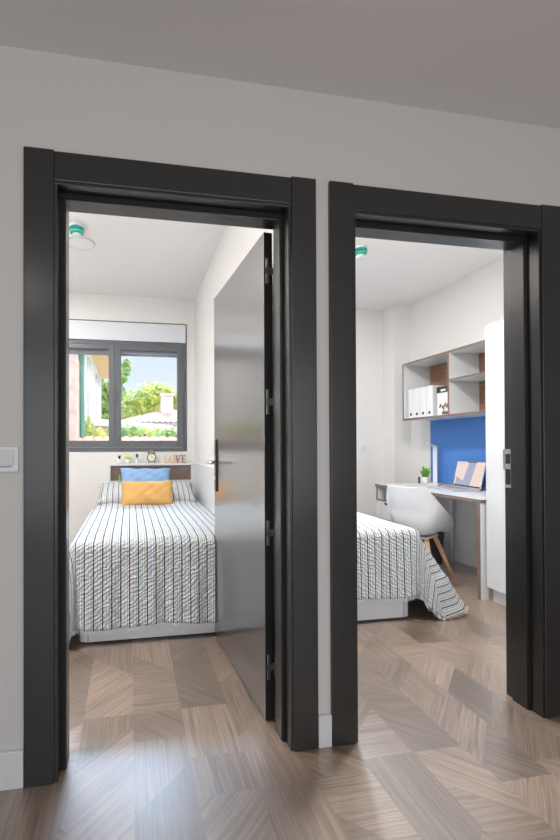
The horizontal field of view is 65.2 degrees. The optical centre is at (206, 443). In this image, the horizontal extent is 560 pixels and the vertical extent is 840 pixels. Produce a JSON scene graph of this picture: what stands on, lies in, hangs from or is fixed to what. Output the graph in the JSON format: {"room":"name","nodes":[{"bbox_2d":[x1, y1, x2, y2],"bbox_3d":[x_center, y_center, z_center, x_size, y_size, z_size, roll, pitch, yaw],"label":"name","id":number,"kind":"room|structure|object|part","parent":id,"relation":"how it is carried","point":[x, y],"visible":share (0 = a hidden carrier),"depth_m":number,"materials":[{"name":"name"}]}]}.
{"room":"hallway","nodes":[
{"label":"hallway","id":0,"kind":"room"},
{"bbox_2d":[69,292,383,543],"bbox_3d":[-0.006,-0.209,4.853,4.890,2.770,0.200,0,0,-10],"label":"wall","id":1,"kind":"structure","parent":0,"point":[87,470],"depth_m":4.72,"materials":[{"name":"white paint"}]},
{"bbox_2d":[69,319,186,451],"bbox_3d":[-1.029,-0.585,4.688,1.679,1.445,0.294,0,0,-10],"label":"window","id":2,"kind":"structure","parent":1,"relation":"in","point":[115,339],"depth_m":4.59,"materials":[{"name":"grey metal"}]},
{"bbox_3d":[-1.372,-0.504,4.522,0.802,1.091,0.060,0,0,-10],"label":"sash","id":3,"kind":"part","parent":2,"relation":"part of","materials":[{"name":"grey metal"}]},
{"bbox_3d":[-1.023,-1.200,4.648,1.619,0.215,0.162,0,0,-10],"label":"shutter trim","id":4,"kind":"part","parent":2,"relation":"part of","materials":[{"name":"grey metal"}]},
{"bbox_3d":[-0.615,-0.506,4.656,0.731,1.091,0.060,0,0,-10],"label":"sash","id":5,"kind":"part","parent":2,"relation":"part of","materials":[{"name":"grey metal"}]},
{"bbox_2d":[108,462,195,496],"bbox_3d":[-0.572,0.543,4.559,0.910,0.666,0.170,0,0,-10],"label":"headboard","id":6,"kind":"object","parent":1,"relation":"attached to","point":[186,472],"visible":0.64,"depth_m":4.53,"materials":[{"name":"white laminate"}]},
{"bbox_2d":[117,455,121,463],"bbox_3d":[-0.908,0.166,4.487,0.050,0.089,0.050,0,0,-10],"label":"plant pot","id":7,"kind":"object","parent":6,"relation":"on","point":[119,461],"visible":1,"depth_m":4.47,"materials":[{"name":"white ceramic"}]},
{"bbox_2d":[124,456,131,463],"bbox_3d":[-0.822,0.171,4.502,0.083,0.079,0.080,0,0,-10],"label":"plant pot","id":8,"kind":"object","parent":6,"relation":"on","point":[127,458],"visible":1,"depth_m":4.48,"materials":[{"name":"white ceramic"}]},
{"bbox_2d":[147,450,155,462],"bbox_3d":[-0.578,0.140,4.544,0.096,0.138,0.044,0,0,-10],"label":"alarm clock","id":9,"kind":"object","parent":6,"relation":"on","point":[151,457],"visible":0.97,"depth_m":4.53,"materials":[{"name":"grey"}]},
{"bbox_2d":[360,443,366,449],"bbox_3d":[1.859,0.037,5.074,0.085,0.085,0.012,0,0,-10],"label":"light switch","id":10,"kind":"object","parent":1,"relation":"attached to","point":[363,446],"visible":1,"depth_m":5.07,"materials":[{"name":"white plastic"}]},
{"bbox_2d":[195,226,274,675],"bbox_3d":[0.189,-0.220,3.278,0.105,2.770,2.970,0,0,-10],"label":"wall","id":11,"kind":"structure","parent":0,"point":[235,243],"depth_m":3.78,"materials":[{"name":"white paint"}]},
{"bbox_2d":[196,463,214,513],"bbox_3d":[0.033,0.537,3.813,0.018,0.665,1.850,0,0,-10],"label":"wall panel","id":12,"kind":"object","parent":11,"relation":"attached to","point":[205,493],"visible":0.26,"depth_m":3.98,"materials":[{"name":"white laminate"}]},
{"bbox_2d":[0,558,559,839],"bbox_3d":[0.113,1.151,1.183,5.940,0.001,7.451,0,0,-10],"label":"floor","id":13,"kind":"structure","parent":0,"point":[168,740],"depth_m":1.59,"materials":[{"name":"wood"}]},
{"bbox_2d":[79,623,214,642],"bbox_3d":[-0.439,0.886,3.497,0.945,0.565,1.924,0,0,-10],"label":"bed","id":14,"kind":"object","parent":13,"relation":"on","point":[164,630],"visible":0.16,"depth_m":2.54,"materials":[{"name":"white laminate"}]},
{"bbox_2d":[69,500,216,639],"bbox_3d":[-0.563,0.840,3.231,1.365,0.648,1.655,0,0,-10],"label":"bedspread","id":15,"kind":"object","parent":14,"relation":"on","point":[137,566],"visible":0.71,"depth_m":2.51,"materials":[{"name":"white fabric"}]},
{"bbox_2d":[96,482,121,504],"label":"pillow","id":16,"kind":"object","parent":15,"relation":"on","point":[110,492],"depth_m":3.95,"materials":[{"name":"white fabric"}]},
{"bbox_2d":[119,468,170,481],"bbox_3d":[-0.610,0.348,4.276,0.513,0.210,0.149,0,0,-7],"label":"cushion","id":17,"kind":"object","parent":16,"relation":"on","point":[127,474],"visible":0.64,"depth_m":4.23,"materials":[{"name":"blue fabric"}]},
{"bbox_2d":[121,481,172,504],"bbox_3d":[-0.535,0.460,3.906,0.477,0.242,0.185,0,0,-8],"label":"cushion","id":18,"kind":"object","parent":15,"relation":"on","point":[144,492],"visible":0.91,"depth_m":3.85,"materials":[{"name":"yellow fabric"}]},
{"bbox_2d":[172,481,197,501],"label":"pillow","id":19,"kind":"object","parent":15,"relation":"on","point":[181,490],"depth_m":4.07,"materials":[{"name":"white fabric"}]},
{"bbox_2d":[357,598,407,621],"bbox_3d":[0.726,0.884,3.703,0.945,0.565,1.924,0,0,-10],"label":"bed","id":20,"kind":"object","parent":13,"relation":"on","point":[366,611],"visible":0.15,"depth_m":2.80,"materials":[{"name":"white laminate"}]},
{"bbox_2d":[357,512,468,619],"bbox_3d":[0.956,0.837,3.513,1.413,0.648,1.630,0,0,-10],"label":"bedspread","id":21,"kind":"object","parent":20,"relation":"on","point":[393,561],"visible":0.4,"depth_m":2.77,"materials":[{"name":"white fabric"}]},
{"bbox_2d":[386,485,454,578],"bbox_3d":[1.823,0.761,3.682,0.493,0.813,0.473,0,-1,-41],"label":"desk chair","id":22,"kind":"object","parent":13,"relation":"on","point":[416,508],"visible":0.84,"depth_m":3.52,"materials":[{"name":"white plastic"}]},
{"bbox_3d":[1.832,0.974,3.502,0.039,0.385,0.192,0,0,4],"label":"leg","id":23,"kind":"part","parent":22,"relation":"part of","materials":[{"name":"brown wood"}]},
{"bbox_3d":[1.845,0.789,3.701,0.240,0.017,0.220,0,-1,-41],"label":"seat mount","id":24,"kind":"part","parent":22,"relation":"part of","materials":[{"name":"white plastic"}]},
{"bbox_3d":[2.043,0.975,3.693,0.192,0.385,0.040,0,0,-1],"label":"leg","id":25,"kind":"part","parent":22,"relation":"part of","materials":[{"name":"brown wood"}]},
{"bbox_2d":[375,483,488,599],"bbox_3d":[2.214,0.792,3.906,0.621,0.742,1.385,0,0,-10],"label":"desk","id":26,"kind":"object","parent":13,"relation":"on","point":[479,497],"visible":0.25,"depth_m":3.50,"materials":[{"name":"white laminate"}]},
{"bbox_3d":[1.833,0.692,4.389,0.021,0.161,0.278,0,0,-10],"label":"drawer","id":27,"kind":"part","parent":26,"relation":"part of","materials":[{"name":"white laminate"}]},
{"bbox_2d":[419,466,431,483],"bbox_3d":[2.302,0.330,4.488,0.111,0.190,0.101,0,0,-10],"label":"potted plant","id":28,"kind":"object","parent":26,"relation":"on","point":[425,472],"visible":1,"depth_m":4.47,"materials":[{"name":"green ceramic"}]},
{"bbox_3d":[2.298,0.388,4.495,0.080,0.074,0.080,0,0,-10],"label":"pot","id":29,"kind":"part","parent":28,"relation":"part of","materials":[{"name":"white ceramic"}]},
{"bbox_2d":[425,443,441,484],"bbox_3d":[2.295,0.211,4.355,0.100,0.425,0.288,-1,-1,45],"label":"desk lamp","id":30,"kind":"object","parent":26,"relation":"on","point":[435,478],"visible":0.97,"depth_m":4.41,"materials":[{"name":"white plastic"}]},
{"bbox_3d":[2.363,0.215,4.423,0.040,0.391,0.016,-1,-1,45],"label":"stem","id":31,"kind":"part","parent":30,"relation":"part of","materials":[{"name":"white plastic"}]},
{"bbox_3d":[2.431,0.807,4.264,0.030,0.716,0.045,0,0,-10],"label":"leg","id":32,"kind":"part","parent":26,"relation":"part of","materials":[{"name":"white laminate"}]},
{"bbox_2d":[427,461,485,490],"bbox_3d":[2.298,0.294,3.949,0.310,0.250,0.390,0,0,-3],"label":"laptop","id":33,"kind":"object","parent":26,"relation":"on","point":[468,476],"visible":0.95,"depth_m":3.93,"materials":[{"name":"silver metal"}]},
{"bbox_3d":[2.422,0.288,3.955,0.007,0.245,0.390,13,-1,-3],"label":"lid","id":34,"kind":"part","parent":33,"relation":"part of","materials":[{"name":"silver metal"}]},
{"bbox_3d":[2.324,0.801,3.239,0.598,0.716,0.026,0,0,-10],"label":"leg panel","id":35,"kind":"part","parent":26,"relation":"part of","materials":[{"name":"white laminate"}]},
{"bbox_2d":[421,532,444,563],"bbox_3d":[2.205,1.013,4.195,0.170,0.305,0.170,0,0,-10],"label":"waste bin","id":36,"kind":"object","parent":13,"relation":"on","point":[435,553],"visible":0.33,"depth_m":4.13,"materials":[{"name":"grey"}]},
{"bbox_2d":[485,320,505,605],"bbox_3d":[2.450,0.140,2.713,0.590,2.030,1.035,0,0,-10],"label":"wardrobe","id":37,"kind":"object","parent":13,"relation":"on","point":[494,332],"visible":0.33,"depth_m":3.09,"materials":[{"name":"white laminate"}]},
{"bbox_2d":[0,45,559,750],"bbox_3d":[0.035,-0.098,1.612,5.940,2.505,0.076,0,0,-10],"label":"wall","id":38,"kind":"structure","parent":0,"point":[57,102],"depth_m":1.58,"materials":[{"name":"white paint"}]},
{"bbox_2d":[0,447,18,471],"bbox_3d":[-0.675,0.053,1.439,0.086,0.086,0.014,0,0,-10],"label":"light switch","id":39,"kind":"object","parent":38,"relation":"attached to","point":[9,456],"visible":1,"depth_m":1.44,"materials":[{"name":"white plastic"}]},
{"bbox_2d":[0,749,23,790],"bbox_3d":[-1.746,1.095,1.242,2.300,0.125,0.014,0,0,-10],"label":"baseboard","id":40,"kind":"structure","parent":38,"relation":"attached to","point":[11,761],"depth_m":1.43,"materials":[{"name":"white"}]},
{"bbox_2d":[23,146,318,787],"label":"door","id":41,"kind":"structure","parent":38,"relation":"in","point":[56,184],"depth_m":1.61,"materials":[{"name":"grey paint"}]},
{"bbox_3d":[-0.568,0.074,1.460,0.099,2.162,0.018,0,0,-10],"label":"casing","id":42,"kind":"part","parent":41,"relation":"part of","materials":[{"name":"grey paint"}]},
{"bbox_3d":[-0.101,-0.954,1.551,0.855,0.101,0.016,0,0,-10],"label":"head casing","id":43,"kind":"part","parent":41,"relation":"part of","materials":[{"name":"grey paint"}]},
{"bbox_3d":[0.058,0.130,2.548,0.009,0.307,0.040,0,0,-13],"label":"handle plate","id":44,"kind":"part","parent":41,"relation":"part of","materials":[{"name":"silver metal"}]},
{"bbox_3d":[0.257,-0.173,1.787,0.013,0.104,0.003,0,0,-13],"label":"hinge plate","id":45,"kind":"part","parent":41,"relation":"part of","materials":[{"name":"silver metal"}]},
{"bbox_3d":[0.255,-0.721,1.791,0.013,0.104,0.003,0,0,-13],"label":"hinge plate","id":46,"kind":"part","parent":41,"relation":"part of","materials":[{"name":"silver metal"}]},
{"bbox_3d":[0.260,0.929,1.780,0.013,0.104,0.003,0,0,-13],"label":"hinge plate","id":47,"kind":"part","parent":41,"relation":"part of","materials":[{"name":"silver metal"}]},
{"bbox_3d":[0.258,0.373,1.784,0.013,0.104,0.003,0,0,-13],"label":"hinge plate","id":48,"kind":"part","parent":41,"relation":"part of","materials":[{"name":"silver metal"}]},
{"bbox_3d":[0.372,0.072,1.626,0.100,2.162,0.018,0,0,-10],"label":"casing","id":49,"kind":"part","parent":41,"relation":"part of","materials":[{"name":"grey paint"}]},
{"bbox_2d":[318,713,331,747],"bbox_3d":[0.451,1.093,1.631,0.054,0.121,0.014,0,0,-10],"label":"baseboard","id":50,"kind":"structure","parent":38,"relation":"attached to","point":[324,720],"depth_m":1.62,"materials":[{"name":"white"}]},
{"bbox_2d":[328,181,559,745],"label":"door frame","id":51,"kind":"structure","parent":38,"relation":"in","point":[528,235],"depth_m":1.81,"materials":[{"name":"grey paint"}]},
{"bbox_3d":[0.524,0.072,1.653,0.099,2.162,0.018,0,0,-10],"label":"casing","id":52,"kind":"part","parent":51,"relation":"part of","materials":[{"name":"grey paint"}]},
{"bbox_3d":[0.993,-0.956,1.744,0.858,0.101,0.016,0,0,-10],"label":"head casing","id":53,"kind":"part","parent":51,"relation":"part of","materials":[{"name":"grey paint"}]},
{"bbox_3d":[1.381,0.114,1.958,0.003,0.177,0.042,0,0,-10],"label":"strike plate","id":54,"kind":"part","parent":51,"relation":"part of","materials":[{"name":"silver metal"}]},
{"bbox_3d":[1.468,0.070,1.821,0.100,2.162,0.018,0,0,-10],"label":"casing","id":55,"kind":"part","parent":51,"relation":"part of","materials":[{"name":"grey paint"}]},
{"bbox_2d":[0,0,559,128],"bbox_3d":[0.398,-1.490,-0.454,6.140,0.250,4.290,0,0,-10],"label":"ceiling","id":56,"kind":"structure","parent":0,"point":[492,59],"depth_m":1.45,"materials":[{"name":"white paint"}]},
{"bbox_2d":[69,212,502,309],"bbox_3d":[0.256,-1.705,3.356,4.890,0.200,3.260,0,0,-10],"label":"ceiling","id":57,"kind":"structure","parent":0,"point":[132,256],"depth_m":3.81,"materials":[{"name":"white paint"}]},
{"bbox_2d":[69,222,83,237],"bbox_3d":[-0.951,-1.559,3.151,0.106,0.086,0.106,0,0,-10],"label":"smoke detector","id":58,"kind":"object","parent":57,"relation":"attached to","point":[76,229],"visible":1,"depth_m":3.12,"materials":[{"name":"white plastic"}]},
{"bbox_2d":[69,236,94,249],"bbox_3d":[-0.999,-1.595,3.418,0.224,0.012,0.224,0,0,-10],"label":"ceiling lamp","id":59,"kind":"object","parent":57,"relation":"in","point":[83,243],"visible":0.86,"depth_m":3.41,"materials":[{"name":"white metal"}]},
{"bbox_2d":[355,244,366,258],"bbox_3d":[1.264,-1.564,3.514,0.106,0.086,0.106,0,0,-10],"label":"smoke detector","id":60,"kind":"object","parent":57,"relation":"attached to","point":[361,250],"visible":0.85,"depth_m":3.48,"materials":[{"name":"white plastic"}]},
{"bbox_2d":[383,304,410,483],"bbox_3d":[2.239,-0.214,5.037,0.205,2.770,0.220,0,0,-10],"label":"wall pillar","id":61,"kind":"structure","parent":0,"point":[396,317],"depth_m":4.94,"materials":[{"name":"white paint"}]},
{"bbox_2d":[410,258,503,554],"bbox_3d":[2.629,-0.224,3.710,0.100,2.770,2.970,0,0,-10],"label":"wall","id":62,"kind":"structure","parent":0,"point":[456,315],"depth_m":4.25,"materials":[{"name":"white paint"}]},
{"bbox_2d":[402,340,485,420],"bbox_3d":[2.369,-0.546,3.923,0.335,0.597,1.345,0,0,-10],"label":"wall shelf","id":63,"kind":"object","parent":62,"relation":"attached to","point":[462,369],"visible":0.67,"depth_m":3.93,"materials":[{"name":"white laminate"}]},
{"bbox_2d":[408,389,413,417],"bbox_3d":[2.249,-0.412,4.487,0.238,0.302,0.086,0,0,-10],"label":"binder","id":64,"kind":"object","parent":63,"relation":"on","point":[410,392],"visible":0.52,"depth_m":4.46,"materials":[{"name":"white plastic"}]},
{"bbox_2d":[414,388,419,417],"bbox_3d":[2.265,-0.413,4.395,0.238,0.302,0.086,0,0,-10],"label":"binder","id":65,"kind":"object","parent":63,"relation":"on","point":[417,390],"visible":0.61,"depth_m":4.38,"materials":[{"name":"white plastic"}]},
{"bbox_2d":[420,386,426,416],"bbox_3d":[2.282,-0.414,4.303,0.238,0.302,0.086,0,0,-10],"label":"binder","id":66,"kind":"object","parent":63,"relation":"on","point":[423,390],"visible":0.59,"depth_m":4.28,"materials":[{"name":"white plastic"}]},
{"bbox_2d":[427,385,446,415],"bbox_3d":[2.298,-0.414,4.211,0.238,0.302,0.086,0,0,-10],"label":"binder","id":67,"kind":"object","parent":63,"relation":"on","point":[432,389],"visible":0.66,"depth_m":4.16,"materials":[{"name":"white plastic"}]},
{"bbox_2d":[437,392,447,414],"bbox_3d":[2.329,-0.370,4.029,0.241,0.212,0.150,0,0,-10],"label":"storage box","id":68,"kind":"object","parent":63,"relation":"on","point":[442,398],"visible":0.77,"depth_m":4.01,"materials":[{"name":"white cardboard"}]},
{"bbox_2d":[437,386,446,392],"bbox_3d":[2.317,-0.505,4.027,0.221,0.056,0.155,0,0,-10],"label":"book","id":69,"kind":"object","parent":68,"relation":"on","point":[442,389],"visible":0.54,"depth_m":4.01,"materials":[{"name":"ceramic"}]},
{"bbox_2d":[439,403,447,414],"bbox_3d":[2.214,-0.325,3.996,0.002,0.110,0.119,0,0,-10],"label":"print","id":70,"kind":"object","parent":68,"relation":"attached to","point":[443,407],"depth_m":4.00},
{"bbox_3d":[2.519,-0.546,3.949,0.008,0.561,1.309,0,0,-10],"label":"panel","id":71,"kind":"part","parent":63,"relation":"part of","materials":[{"name":"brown wood"}]},
{"bbox_2d":[430,416,485,487],"bbox_3d":[2.528,0.078,3.939,0.018,0.648,1.330,0,0,-10],"label":"pinboard","id":72,"kind":"object","parent":62,"relation":"attached to","point":[461,439],"visible":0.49,"depth_m":4.24,"materials":[{"name":"blue fabric"}]},
{"bbox_2d":[443,545,476,567],"bbox_3d":[2.504,1.101,4.105,0.013,0.125,1.690,0,0,-10],"label":"baseboard","id":73,"kind":"structure","parent":62,"relation":"attached to","point":[461,556],"depth_m":4.15,"materials":[{"name":"white"}]},
{"label":"outside","id":74,"kind":"structure","parent":0,"visible":0},
{"bbox_3d":[-8.778,4.585,47.570,120.000,0.200,86.250,0,0,-10],"label":"ground","id":75,"kind":"structure","parent":74,"visible":0},
{"bbox_2d":[69,351,108,447],"bbox_3d":[-5.384,0.773,9.479,6.450,6.900,6.700,0,0,-10],"label":"house","id":76,"kind":"structure","parent":75,"relation":"on","point":[86,372],"depth_m":7.40,"materials":[{"name":"white paint"}]},
{"bbox_2d":[87,357,90,436],"bbox_3d":[-2.475,-0.939,9.067,0.040,1.700,0.450,0,0,-10],"label":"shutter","id":77,"kind":"object","parent":76,"relation":"hanging from","point":[88,359],"depth_m":8.89,"materials":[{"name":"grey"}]},
{"bbox_2d":[96,374,97,418],"bbox_3d":[-2.859,-0.923,11.233,0.040,1.700,0.450,0,0,-10],"label":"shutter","id":78,"kind":"object","parent":76,"relation":"hanging from","point":[96,374],"depth_m":11.07,"materials":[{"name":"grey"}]},
{"bbox_2d":[85,416,108,436],"bbox_3d":[-2.146,1.834,8.200,0.871,4.741,0.636,0,0,-10],"label":"shrub","id":79,"kind":"object","parent":75,"relation":"on","point":[88,430],"visible":0.2,"depth_m":8.16,"materials":[{"name":"green plant"}]},
{"bbox_2d":[101,359,131,419],"bbox_3d":[-6.005,-0.303,24.704,3.691,9.269,2.901,0,0,-10],"label":"tree","id":80,"kind":"object","parent":75,"relation":"on","point":[104,385],"visible":0.14,"depth_m":24.54,"materials":[{"name":"green plant"}]},
{"bbox_2d":[105,424,142,437],"bbox_3d":[-1.726,1.884,9.064,0.856,4.651,0.725,0,0,-10],"label":"shrub","id":81,"kind":"object","parent":75,"relation":"on","point":[125,431],"visible":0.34,"depth_m":9.06,"materials":[{"name":"green plant"}]},
{"bbox_2d":[79,436,176,440],"bbox_3d":[-0.049,2.035,7.724,9.700,4.321,0.436,0,0,-10],"label":"wall","id":82,"kind":"structure","parent":75,"relation":"on","point":[87,438],"depth_m":7.46,"materials":[{"name":"white"}]},
{"bbox_2d":[91,418,176,436],"bbox_3d":[-1.169,1.846,13.395,0.410,4.780,9.000,0,0,22],"label":"wall","id":83,"kind":"structure","parent":75,"relation":"on","point":[103,423],"depth_m":10.90,"materials":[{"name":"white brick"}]},
{"bbox_2d":[108,381,176,419],"bbox_3d":[-2.494,0.581,21.752,5.812,7.442,3.455,0,0,-10],"label":"tree","id":84,"kind":"object","parent":75,"relation":"on","point":[146,400],"visible":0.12,"depth_m":21.01,"materials":[{"name":"green plant"}]},
{"bbox_2d":[128,425,164,436],"bbox_3d":[-1.417,1.898,9.937,1.060,4.633,0.656,0,0,-10],"label":"shrub","id":85,"kind":"object","parent":75,"relation":"on","point":[150,433],"visible":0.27,"depth_m":9.88,"materials":[{"name":"green plant"}]},
{"bbox_2d":[121,393,176,425],"bbox_3d":[-0.932,1.150,17.831,5.381,6.230,4.427,0,0,-10],"label":"roof with chimney","id":86,"kind":"structure","parent":75,"relation":"on","point":[166,415],"depth_m":16.52,"materials":[{"name":"white"}]},
{"bbox_2d":[153,426,176,437],"bbox_3d":[-0.602,1.915,9.147,1.013,4.584,0.635,0,0,-24],"label":"shrub","id":87,"kind":"object","parent":75,"relation":"on","point":[166,433],"visible":0.16,"depth_m":9.03,"materials":[{"name":"green plant"}]}
]}

